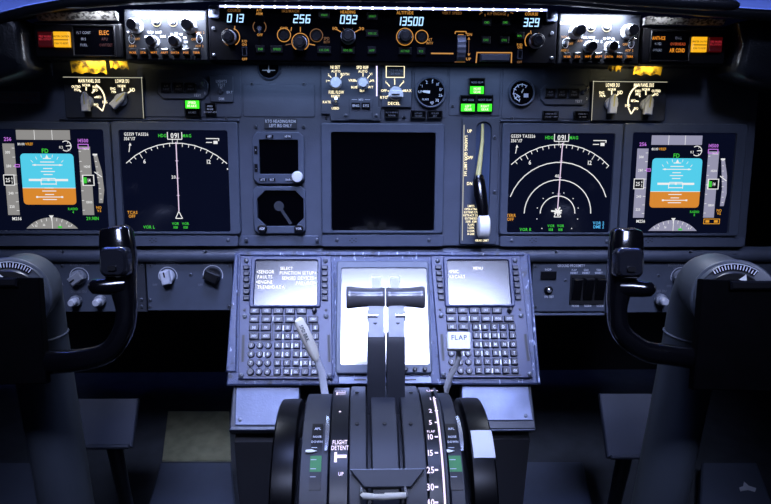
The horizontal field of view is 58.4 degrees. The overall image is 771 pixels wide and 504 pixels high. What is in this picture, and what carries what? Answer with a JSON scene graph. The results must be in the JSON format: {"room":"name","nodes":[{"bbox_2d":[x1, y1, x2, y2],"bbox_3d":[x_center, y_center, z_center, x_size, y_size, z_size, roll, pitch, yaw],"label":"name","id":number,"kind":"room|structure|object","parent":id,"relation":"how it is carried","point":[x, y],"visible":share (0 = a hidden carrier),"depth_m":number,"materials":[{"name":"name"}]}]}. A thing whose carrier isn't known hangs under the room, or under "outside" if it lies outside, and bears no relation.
{"room":"control cabin","nodes":[
{"label":"control cabin","id":0,"kind":"room"},
{"bbox_2d":[0,369,770,503],"bbox_3d":[-0.033,0.907,0.946,2.600,0.080,2.900,0,21,-2],"label":"floor","id":1,"kind":"structure","parent":0,"point":[737,426],"depth_m":1.94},
{"bbox_2d":[0,463,36,503],"bbox_3d":[-0.875,0.565,1.610,0.142,0.049,0.240,-8,23,-21],"label":"floor plate","id":2,"kind":"object","parent":1,"relation":"on","point":[16,480],"visible":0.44,"depth_m":1.60,"materials":[{"name":"grey paint"}]},
{"bbox_2d":[0,224,137,503],"bbox_3d":[-0.425,0.371,0.969,0.267,0.880,0.200,0,21,-2],"label":"yoke","id":3,"kind":"object","parent":1,"relation":"on","point":[36,354],"visible":1,"depth_m":0.79,"materials":[{"name":"grey paint"}]},
{"bbox_2d":[107,266,116,270],"bbox_3d":[-0.304,0.018,0.765,0.010,0.007,0.004,0,21,-2],"label":"switch","id":4,"kind":"object","parent":3,"relation":"attached to","point":[109,268],"depth_m":0.76,"materials":[{"name":"black plastic"}]},
{"bbox_2d":[78,398,139,503],"bbox_3d":[-0.541,0.477,1.384,0.117,0.388,0.100,-1,21,-4],"label":"rudder pedal","id":5,"kind":"object","parent":1,"relation":"on","point":[110,424],"visible":0.83,"depth_m":1.33,"materials":[{"name":"paint"}]},
{"bbox_2d":[149,463,234,503],"bbox_3d":[-0.442,0.568,1.618,0.214,0.049,0.175,0,21,-2],"label":"floor plate","id":6,"kind":"object","parent":1,"relation":"on","point":[175,483],"visible":1,"depth_m":1.61,"materials":[{"name":"grey paint"}]},
{"bbox_2d":[162,411,230,461],"bbox_3d":[-0.507,0.494,1.864,0.216,0.005,0.219,0,21,-2],"label":"floor mat","id":7,"kind":"object","parent":1,"relation":"on","point":[190,436],"visible":1,"depth_m":1.85,"materials":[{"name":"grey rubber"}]},
{"bbox_2d":[229,385,535,503],"bbox_3d":[-0.014,0.374,1.375,0.474,0.600,0.513,0,21,-2],"label":"pedestal","id":8,"kind":"object","parent":1,"relation":"on","point":[509,410],"visible":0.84,"depth_m":1.09,"materials":[{"name":"paint"}]},
{"bbox_2d":[226,251,539,385],"bbox_3d":[-0.003,0.105,1.119,0.493,0.174,0.153,0,21,-2],"label":"panel","id":9,"kind":"object","parent":8,"relation":"on","point":[433,378],"visible":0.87,"depth_m":1.11,"materials":[{"name":"grey paint"}]},
{"bbox_2d":[238,256,332,379],"bbox_3d":[-0.161,0.102,1.107,0.155,0.158,0.139,0,21,-2],"label":"display unit","id":10,"kind":"object","parent":9,"relation":"attached to","point":[275,291],"visible":0.91,"depth_m":1.10,"materials":[{"name":"paint"}]},
{"bbox_2d":[335,261,431,373],"bbox_3d":[-0.003,0.104,1.111,0.152,0.143,0.128,0,21,-2],"label":"display unit","id":11,"kind":"object","parent":9,"relation":"attached to","point":[351,324],"visible":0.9,"depth_m":1.11,"materials":[{"name":"glass"}]},
{"bbox_2d":[430,256,532,377],"bbox_3d":[0.153,0.102,1.118,0.155,0.158,0.139,0,21,-2],"label":"display unit","id":12,"kind":"object","parent":9,"relation":"attached to","point":[481,296],"visible":0.86,"depth_m":1.11,"materials":[{"name":"paint"}]},
{"bbox_2d":[268,277,498,503],"bbox_3d":[-0.007,0.434,0.949,0.267,0.799,0.350,0,21,-2],"label":"throttle quadrant","id":13,"kind":"object","parent":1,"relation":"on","point":[409,444],"visible":1,"depth_m":0.82,"materials":[{"name":"grey paint"}]},
{"bbox_2d":[433,397,445,503],"bbox_3d":[0.064,0.326,0.830,0.002,0.230,0.201,0,21,-2],"label":"scale","id":14,"kind":"object","parent":13,"relation":"attached to","point":[439,408],"depth_m":0.80,"materials":[{"name":"white"}]},
{"bbox_2d":[523,462,591,503],"bbox_3d":[0.386,0.573,1.635,0.213,0.049,0.179,0,21,-2],"label":"floor plate","id":15,"kind":"object","parent":1,"relation":"on","point":[546,482],"visible":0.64,"depth_m":1.63,"materials":[{"name":"grey paint"}]},
{"bbox_2d":[598,393,651,503],"bbox_3d":[0.479,0.483,1.381,0.132,0.405,0.109,0,21,-2],"label":"rudder pedal","id":16,"kind":"object","parent":1,"relation":"on","point":[624,416],"visible":0.73,"depth_m":1.33,"materials":[{"name":"paint"}]},
{"bbox_2d":[606,227,770,503],"bbox_3d":[0.379,0.379,0.969,0.262,0.885,0.201,0,21,-2],"label":"yoke","id":17,"kind":"object","parent":1,"relation":"on","point":[717,328],"visible":1,"depth_m":0.78,"materials":[{"name":"grey paint"}]},
{"bbox_2d":[627,267,635,271],"bbox_3d":[0.273,0.019,0.765,0.010,0.007,0.004,1,21,0],"label":"switch","id":18,"kind":"object","parent":17,"relation":"attached to","point":[629,269],"depth_m":0.76,"materials":[{"name":"black plastic"}]},
{"bbox_2d":[697,463,770,503],"bbox_3d":[0.815,0.576,1.641,0.223,0.049,0.175,0,21,-2],"label":"floor plate","id":19,"kind":"object","parent":1,"relation":"on","point":[718,483],"visible":1,"depth_m":1.64,"materials":[{"name":"grey paint"}]},
{"bbox_2d":[739,482,755,491],"bbox_3d":[0.849,0.556,1.618,0.038,0.004,0.030,-19,29,-41],"label":"paper scrap","id":20,"kind":"object","parent":19,"relation":"on","point":[745,486],"visible":1,"depth_m":1.62,"materials":[{"name":"grey paper"}]},
{"bbox_2d":[25,1,770,372],"bbox_3d":[-0.071,-0.153,2.022,2.500,1.109,0.080,0,21,-2],"label":"wall","id":21,"kind":"structure","parent":0,"point":[162,340],"depth_m":2.12,"materials":[{"name":"black"}]},
{"bbox_2d":[0,0,770,92],"bbox_3d":[-0.014,-0.446,1.375,2.362,0.172,0.884,0,21,-2],"label":"glareshield","id":22,"kind":"object","parent":21,"relation":"attached to","point":[747,61],"visible":0.88,"depth_m":1.01,"materials":[{"name":"plastic"}]},
{"bbox_2d":[33,22,129,73],"bbox_3d":[-0.458,-0.312,1.053,0.133,0.075,0.058,0,21,-2],"label":"light panel","id":23,"kind":"object","parent":22,"relation":"attached to","point":[54,41],"depth_m":1.03,"materials":[{"name":"black plastic"}]},
{"bbox_2d":[124,9,214,63],"bbox_3d":[-0.328,-0.324,1.045,0.122,0.082,0.082,0,21,-2],"label":"control panel","id":24,"kind":"object","parent":22,"relation":"attached to","point":[151,36],"visible":1,"depth_m":1.03,"materials":[{"name":"black metal"}]},
{"bbox_2d":[129,32,134,43],"bbox_3d":[-0.378,-0.317,1.022,0.010,0.017,0.012,0,21,-2],"label":"toggle switch","id":25,"kind":"object","parent":24,"relation":"attached to","point":[131,34],"depth_m":1.03,"materials":[{"name":"grey paint"}]},
{"bbox_2d":[196,32,201,43],"bbox_3d":[-0.278,-0.318,1.026,0.010,0.017,0.012,0,21,-2],"label":"toggle switch","id":26,"kind":"object","parent":24,"relation":"attached to","point":[198,34],"depth_m":1.03,"materials":[{"name":"grey paint"}]},
{"bbox_2d":[208,5,557,67],"bbox_3d":[-0.002,-0.328,1.056,0.525,0.090,0.083,0,21,-2],"label":"control panel","id":27,"kind":"object","parent":22,"relation":"attached to","point":[237,36],"depth_m":1.04,"materials":[{"name":"metal"}]},
{"bbox_2d":[242,47,246,55],"bbox_3d":[-0.211,-0.301,1.035,0.008,0.014,0.005,0,21,-2],"label":"rocker switch","id":28,"kind":"object","parent":27,"relation":"attached to","point":[244,49],"depth_m":1.03,"materials":[{"name":"black plastic"}]},
{"bbox_2d":[517,50,522,58],"bbox_3d":[0.204,-0.300,1.050,0.008,0.014,0.005,0,21,-2],"label":"rocker switch","id":29,"kind":"object","parent":27,"relation":"attached to","point":[519,52],"depth_m":1.05,"materials":[{"name":"black plastic"}]},
{"bbox_2d":[550,13,640,71],"bbox_3d":[0.325,-0.324,1.068,0.126,0.086,0.083,0,21,-2],"label":"control panel","id":30,"kind":"object","parent":22,"relation":"attached to","point":[583,40],"depth_m":1.05,"materials":[{"name":"black"}]},
{"bbox_2d":[562,37,569,47],"bbox_3d":[0.274,-0.317,1.045,0.010,0.017,0.013,0,21,-2],"label":"toggle switch","id":31,"kind":"object","parent":30,"relation":"attached to","point":[565,40],"depth_m":1.05,"materials":[{"name":"grey paint"}]},
{"bbox_2d":[628,37,635,47],"bbox_3d":[0.375,-0.318,1.048,0.010,0.017,0.013,0,21,-2],"label":"toggle switch","id":32,"kind":"object","parent":30,"relation":"attached to","point":[631,40],"depth_m":1.05,"materials":[{"name":"grey paint"}]},
{"bbox_2d":[562,0,739,10],"bbox_3d":[0.331,-0.348,0.938,0.294,0.034,0.021,3,21,6],"label":"rail","id":33,"kind":"object","parent":22,"relation":"attached to","point":[710,5],"visible":1,"depth_m":0.93,"materials":[{"name":"plastic"}]},
{"bbox_2d":[631,26,726,75],"bbox_3d":[0.456,-0.316,1.084,0.138,0.074,0.059,0,21,-2],"label":"module","id":34,"kind":"object","parent":22,"relation":"attached to","point":[664,47],"depth_m":1.06,"materials":[{"name":"black plastic"}]},
{"bbox_2d":[604,262,770,312],"bbox_3d":[0.561,0.065,1.215,0.345,0.093,0.061,0,21,-2],"label":"switch panel","id":35,"kind":"object","parent":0,"point":[663,275],"visible":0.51,"depth_m":1.21,"materials":[{"name":"paint"}]},
{"bbox_2d":[0,246,770,264],"bbox_3d":[-0.021,0.007,1.186,1.600,0.033,0.033,0,21,-2],"label":"ledge","id":36,"kind":"object","parent":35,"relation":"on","point":[145,254],"visible":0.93,"depth_m":1.18,"materials":[{"name":"paint"}]},
{"bbox_2d":[51,262,114,311],"bbox_3d":[-0.563,0.062,1.175,0.252,0.089,0.060,0,21,-2],"label":"switch panel","id":37,"kind":"object","parent":36,"relation":"attached to","point":[75,276],"visible":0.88,"depth_m":1.18,"materials":[{"name":"paint"}]},
{"bbox_2d":[137,262,148,311],"bbox_3d":[-0.422,0.059,1.191,0.023,0.090,0.038,0,21,-2],"label":"panel","id":38,"kind":"object","parent":36,"relation":"attached to","point":[142,275],"visible":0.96,"depth_m":1.18,"materials":[{"name":"paint"}]},
{"bbox_2d":[146,262,233,309],"bbox_3d":[-0.335,0.059,1.189,0.146,0.087,0.046,0,21,-2],"label":"switch panel","id":39,"kind":"object","parent":36,"relation":"attached to","point":[170,285],"visible":0.99,"depth_m":1.18,"materials":[{"name":"paint"}]},
{"bbox_2d":[0,60,758,246],"bbox_3d":[-0.030,-0.173,1.153,1.304,0.328,0.106,0,21,-2],"label":"panel","id":40,"kind":"object","parent":36,"relation":"on","point":[693,95],"visible":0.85,"depth_m":1.14,"materials":[{"name":"grey paint"}]},
{"bbox_2d":[0,121,116,233],"bbox_3d":[-0.557,-0.120,1.126,0.222,0.180,0.046,0,21,-2],"label":"display unit","id":41,"kind":"object","parent":40,"relation":"attached to","point":[56,177],"visible":1,"depth_m":1.13,"materials":[{"name":"glass"}]},
{"bbox_2d":[63,76,145,118],"bbox_3d":[-0.451,-0.246,1.103,0.125,0.065,0.033,0,21,-2],"label":"control panel","id":42,"kind":"object","parent":40,"relation":"attached to","point":[85,97],"visible":1,"depth_m":1.10,"materials":[{"name":"paint"}]},
{"bbox_2d":[111,121,241,233],"bbox_3d":[-0.342,-0.120,1.133,0.203,0.182,0.046,0,21,-2],"label":"display unit","id":43,"kind":"object","parent":40,"relation":"attached to","point":[171,177],"visible":1,"depth_m":1.13,"materials":[{"name":"glass"}]},
{"bbox_2d":[157,77,208,98],"bbox_3d":[-0.327,-0.264,1.111,0.082,0.034,0.019,2,21,3],"label":"autoflight annunciator","id":44,"kind":"object","parent":40,"relation":"attached to","point":[167,87],"visible":1,"depth_m":1.11,"materials":[{"name":"paint"}]},
{"bbox_2d":[161,83,171,92],"bbox_3d":[-0.352,-0.264,1.107,0.017,0.016,0.006,0,21,-2],"label":"light","id":45,"kind":"object","parent":44,"relation":"on","point":[165,87],"depth_m":1.11,"materials":[{"name":"grey plastic"}]},
{"bbox_2d":[173,83,184,92],"bbox_3d":[-0.332,-0.264,1.108,0.017,0.016,0.006,0,21,-2],"label":"light","id":46,"kind":"object","parent":44,"relation":"on","point":[177,87],"depth_m":1.11,"materials":[{"name":"grey plastic"}]},
{"bbox_2d":[186,83,196,92],"bbox_3d":[-0.312,-0.264,1.109,0.016,0.016,0.006,0,21,-2],"label":"light","id":47,"kind":"object","parent":44,"relation":"on","point":[190,87],"depth_m":1.11,"materials":[{"name":"grey plastic"}]},
{"bbox_2d":[184,100,200,116],"bbox_3d":[-0.312,-0.232,1.117,0.026,0.028,0.012,0,21,-2],"label":"indicator light","id":48,"kind":"object","parent":40,"relation":"attached to","point":[192,108],"visible":1,"depth_m":1.11,"materials":[{"name":"green plastic"}]},
{"bbox_2d":[204,103,216,114],"bbox_3d":[-0.283,-0.231,1.118,0.020,0.020,0.010,0,21,-2],"label":"indicator light","id":49,"kind":"object","parent":40,"relation":"attached to","point":[210,108],"visible":1,"depth_m":1.11,"materials":[{"name":"black plastic"}]},
{"bbox_2d":[209,75,233,101],"bbox_3d":[-0.265,-0.262,1.110,0.037,0.042,0.021,0,21,-2],"label":"module","id":50,"kind":"object","parent":40,"relation":"attached to","point":[221,86],"visible":1,"depth_m":1.11,"materials":[{"name":"paint"}]},
{"bbox_2d":[257,65,280,79],"bbox_3d":[-0.188,-0.297,1.112,0.038,0.038,0.013,0,21,-2],"label":"gauge","id":51,"kind":"object","parent":40,"relation":"attached to","point":[268,72],"visible":0.61,"depth_m":1.11,"materials":[{"name":"paint"}]},
{"bbox_2d":[252,125,304,183],"bbox_3d":[-0.174,-0.158,1.128,0.086,0.094,0.039,0,21,-2],"label":"standby flight display","id":52,"kind":"structure","parent":40,"relation":"attached to","point":[278,157],"depth_m":1.13,"materials":[{"name":"black"}]},
{"bbox_2d":[253,186,305,233],"bbox_3d":[-0.176,-0.069,1.145,0.086,0.078,0.031,0,21,-2],"label":"standby compass","id":53,"kind":"object","parent":40,"relation":"attached to","point":[276,209],"visible":1,"depth_m":1.15,"materials":[{"name":"black metal"}]},
{"bbox_2d":[264,118,296,127],"bbox_3d":[-0.171,-0.210,1.128,0.053,0.016,0.004,0,21,-2],"label":"placard","id":54,"kind":"object","parent":40,"relation":"attached to","point":[268,123],"visible":1,"depth_m":1.13,"materials":[{"name":"paint"}]},
{"bbox_2d":[321,65,379,120],"bbox_3d":[-0.057,-0.261,1.119,0.097,0.096,0.031,0,21,-2],"label":"module","id":55,"kind":"object","parent":40,"relation":"attached to","point":[348,93],"visible":0.99,"depth_m":1.12,"materials":[{"name":"paint"}]},
{"bbox_2d":[332,97,337,105],"bbox_3d":[-0.081,-0.244,1.115,0.010,0.016,0.013,0,21,-2],"label":"toggle switch","id":56,"kind":"object","parent":55,"relation":"attached to","point":[334,99],"depth_m":1.12,"materials":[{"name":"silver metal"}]},
{"bbox_2d":[321,123,444,233],"bbox_3d":[-0.005,-0.121,1.145,0.203,0.179,0.045,0,21,-2],"label":"display unit","id":57,"kind":"object","parent":40,"relation":"attached to","point":[377,178],"visible":1,"depth_m":1.14,"materials":[{"name":"glass"}]},
{"bbox_2d":[384,109,398,117],"bbox_3d":[0.010,-0.226,1.129,0.024,0.015,0.009,0,21,-2],"label":"indicator light","id":58,"kind":"object","parent":40,"relation":"attached to","point":[388,113],"visible":1,"depth_m":1.13,"materials":[{"name":"black plastic"}]},
{"bbox_2d":[380,66,411,107],"bbox_3d":[0.017,-0.271,1.116,0.052,0.074,0.034,0,21,-2],"label":"module","id":59,"kind":"object","parent":40,"relation":"attached to","point":[396,90],"visible":0.84,"depth_m":1.12,"materials":[{"name":"paint"}]},
{"bbox_2d":[410,110,425,118],"bbox_3d":[0.054,-0.225,1.131,0.025,0.014,0.008,0,21,-2],"label":"indicator light","id":60,"kind":"object","parent":40,"relation":"attached to","point":[414,114],"visible":1,"depth_m":1.13,"materials":[{"name":"black plastic"}]},
{"bbox_2d":[415,76,445,107],"bbox_3d":[0.073,-0.260,1.125,0.051,0.051,0.018,0,21,-1],"label":"gauge","id":61,"kind":"object","parent":40,"relation":"attached to","point":[430,91],"visible":1,"depth_m":1.12,"materials":[{"name":"black glass"}]},
{"bbox_2d":[427,110,442,118],"bbox_3d":[0.081,-0.225,1.132,0.025,0.014,0.008,0,21,-2],"label":"indicator light","id":62,"kind":"object","parent":40,"relation":"attached to","point":[431,114],"visible":1,"depth_m":1.13,"materials":[{"name":"black plastic"}]},
{"bbox_2d":[459,95,475,111],"bbox_3d":[0.135,-0.243,1.131,0.026,0.028,0.011,0,21,-2],"label":"indicator light","id":63,"kind":"object","parent":40,"relation":"attached to","point":[467,102],"visible":1,"depth_m":1.13,"materials":[{"name":"green plastic"}]},
{"bbox_2d":[468,78,484,94],"bbox_3d":[0.149,-0.270,1.127,0.026,0.028,0.011,0,21,-2],"label":"indicator light","id":64,"kind":"object","parent":40,"relation":"attached to","point":[476,85],"visible":1,"depth_m":1.12,"materials":[{"name":"green plastic"}]},
{"bbox_2d":[459,118,499,243],"bbox_3d":[0.158,-0.109,1.132,0.062,0.207,0.094,0,21,-2],"label":"panel","id":65,"kind":"object","parent":40,"relation":"attached to","point":[480,136],"visible":1,"depth_m":1.15,"materials":[{"name":"paint"}]},
{"bbox_2d":[476,95,492,111],"bbox_3d":[0.162,-0.243,1.131,0.027,0.028,0.011,0,21,-2],"label":"indicator light","id":66,"kind":"object","parent":40,"relation":"attached to","point":[484,103],"visible":1,"depth_m":1.13,"materials":[{"name":"green plastic"}]},
{"bbox_2d":[508,79,534,105],"bbox_3d":[0.223,-0.261,1.130,0.044,0.044,0.017,0,21,-2],"label":"pressure gauge","id":67,"kind":"object","parent":40,"relation":"attached to","point":[521,92],"visible":1,"depth_m":1.13,"materials":[{"name":"grey paint"}]},
{"bbox_2d":[542,111,558,119],"bbox_3d":[0.272,-0.225,1.138,0.026,0.015,0.009,0,21,-2],"label":"indicator light","id":68,"kind":"object","parent":40,"relation":"attached to","point":[546,115],"visible":1,"depth_m":1.14,"materials":[{"name":"black plastic"}]},
{"bbox_2d":[498,123,623,234],"bbox_3d":[0.293,-0.121,1.155,0.202,0.183,0.046,0,21,-2],"label":"display unit","id":69,"kind":"object","parent":40,"relation":"attached to","point":[556,178],"visible":0.99,"depth_m":1.15,"materials":[{"name":"glass"}]},
{"bbox_2d":[540,84,589,104],"bbox_3d":[0.295,-0.258,1.134,0.081,0.032,0.018,2,21,3],"label":"autoflight annunciator","id":70,"kind":"object","parent":40,"relation":"attached to","point":[550,94],"visible":1,"depth_m":1.13,"materials":[{"name":"paint"}]},
{"bbox_2d":[545,89,555,97],"bbox_3d":[0.270,-0.260,1.130,0.016,0.015,0.006,0,21,-2],"label":"light","id":71,"kind":"object","parent":70,"relation":"on","point":[549,93],"depth_m":1.13,"materials":[{"name":"grey plastic"}]},
{"bbox_2d":[557,89,566,97],"bbox_3d":[0.289,-0.260,1.130,0.016,0.015,0.006,0,21,-2],"label":"light","id":72,"kind":"object","parent":70,"relation":"on","point":[561,93],"depth_m":1.13,"materials":[{"name":"grey plastic"}]},
{"bbox_2d":[568,89,579,97],"bbox_3d":[0.309,-0.260,1.131,0.017,0.015,0.006,0,21,-2],"label":"light","id":73,"kind":"object","parent":70,"relation":"on","point":[572,93],"depth_m":1.13,"materials":[{"name":"grey plastic"}]},
{"bbox_2d":[573,111,589,119],"bbox_3d":[0.324,-0.225,1.140,0.026,0.015,0.009,0,21,-2],"label":"indicator light","id":74,"kind":"object","parent":40,"relation":"attached to","point":[577,115],"visible":1,"depth_m":1.14,"materials":[{"name":"black plastic"}]},
{"bbox_2d":[590,81,666,120],"bbox_3d":[0.401,-0.246,1.133,0.124,0.064,0.033,0,21,-2],"label":"control panel","id":75,"kind":"object","parent":40,"relation":"attached to","point":[610,100],"visible":1,"depth_m":1.13,"materials":[{"name":"paint"}]},
{"bbox_2d":[617,123,747,235],"bbox_3d":[0.499,-0.120,1.163,0.208,0.186,0.047,0,21,-2],"label":"display unit","id":76,"kind":"object","parent":40,"relation":"attached to","point":[676,179],"visible":0.98,"depth_m":1.16,"materials":[{"name":"glass"}]},
{"bbox_2d":[531,262,606,315],"bbox_3d":[0.321,0.064,1.216,0.131,0.097,0.043,0,21,-2],"label":"switch panel","id":77,"kind":"object","parent":36,"relation":"attached to","point":[559,288],"visible":0.98,"depth_m":1.20,"materials":[{"name":"paint"}]},
{"bbox_2d":[540,271,556,278],"bbox_3d":[0.283,0.041,1.200,0.027,0.014,0.004,0,9,-2],"label":"indicator light","id":78,"kind":"object","parent":77,"relation":"on","point":[543,274],"depth_m":1.20,"materials":[{"name":"black plastic"}]},
{"bbox_2d":[571,277,583,299],"bbox_3d":[0.333,0.065,1.197,0.016,0.039,0.015,0,9,-2],"label":"switch","id":79,"kind":"object","parent":77,"relation":"attached to","point":[577,283],"depth_m":1.20,"materials":[{"name":"black plastic"}]},
{"bbox_2d":[583,277,594,299],"bbox_3d":[0.354,0.065,1.198,0.016,0.039,0.015,0,9,-2],"label":"switch","id":80,"kind":"object","parent":77,"relation":"attached to","point":[588,282],"depth_m":1.20,"materials":[{"name":"black plastic"}]},
{"bbox_2d":[594,277,606,299],"bbox_3d":[0.374,0.065,1.199,0.016,0.039,0.015,0,9,-2],"label":"switch","id":81,"kind":"object","parent":77,"relation":"attached to","point":[600,283],"depth_m":1.20,"materials":[{"name":"black plastic"}]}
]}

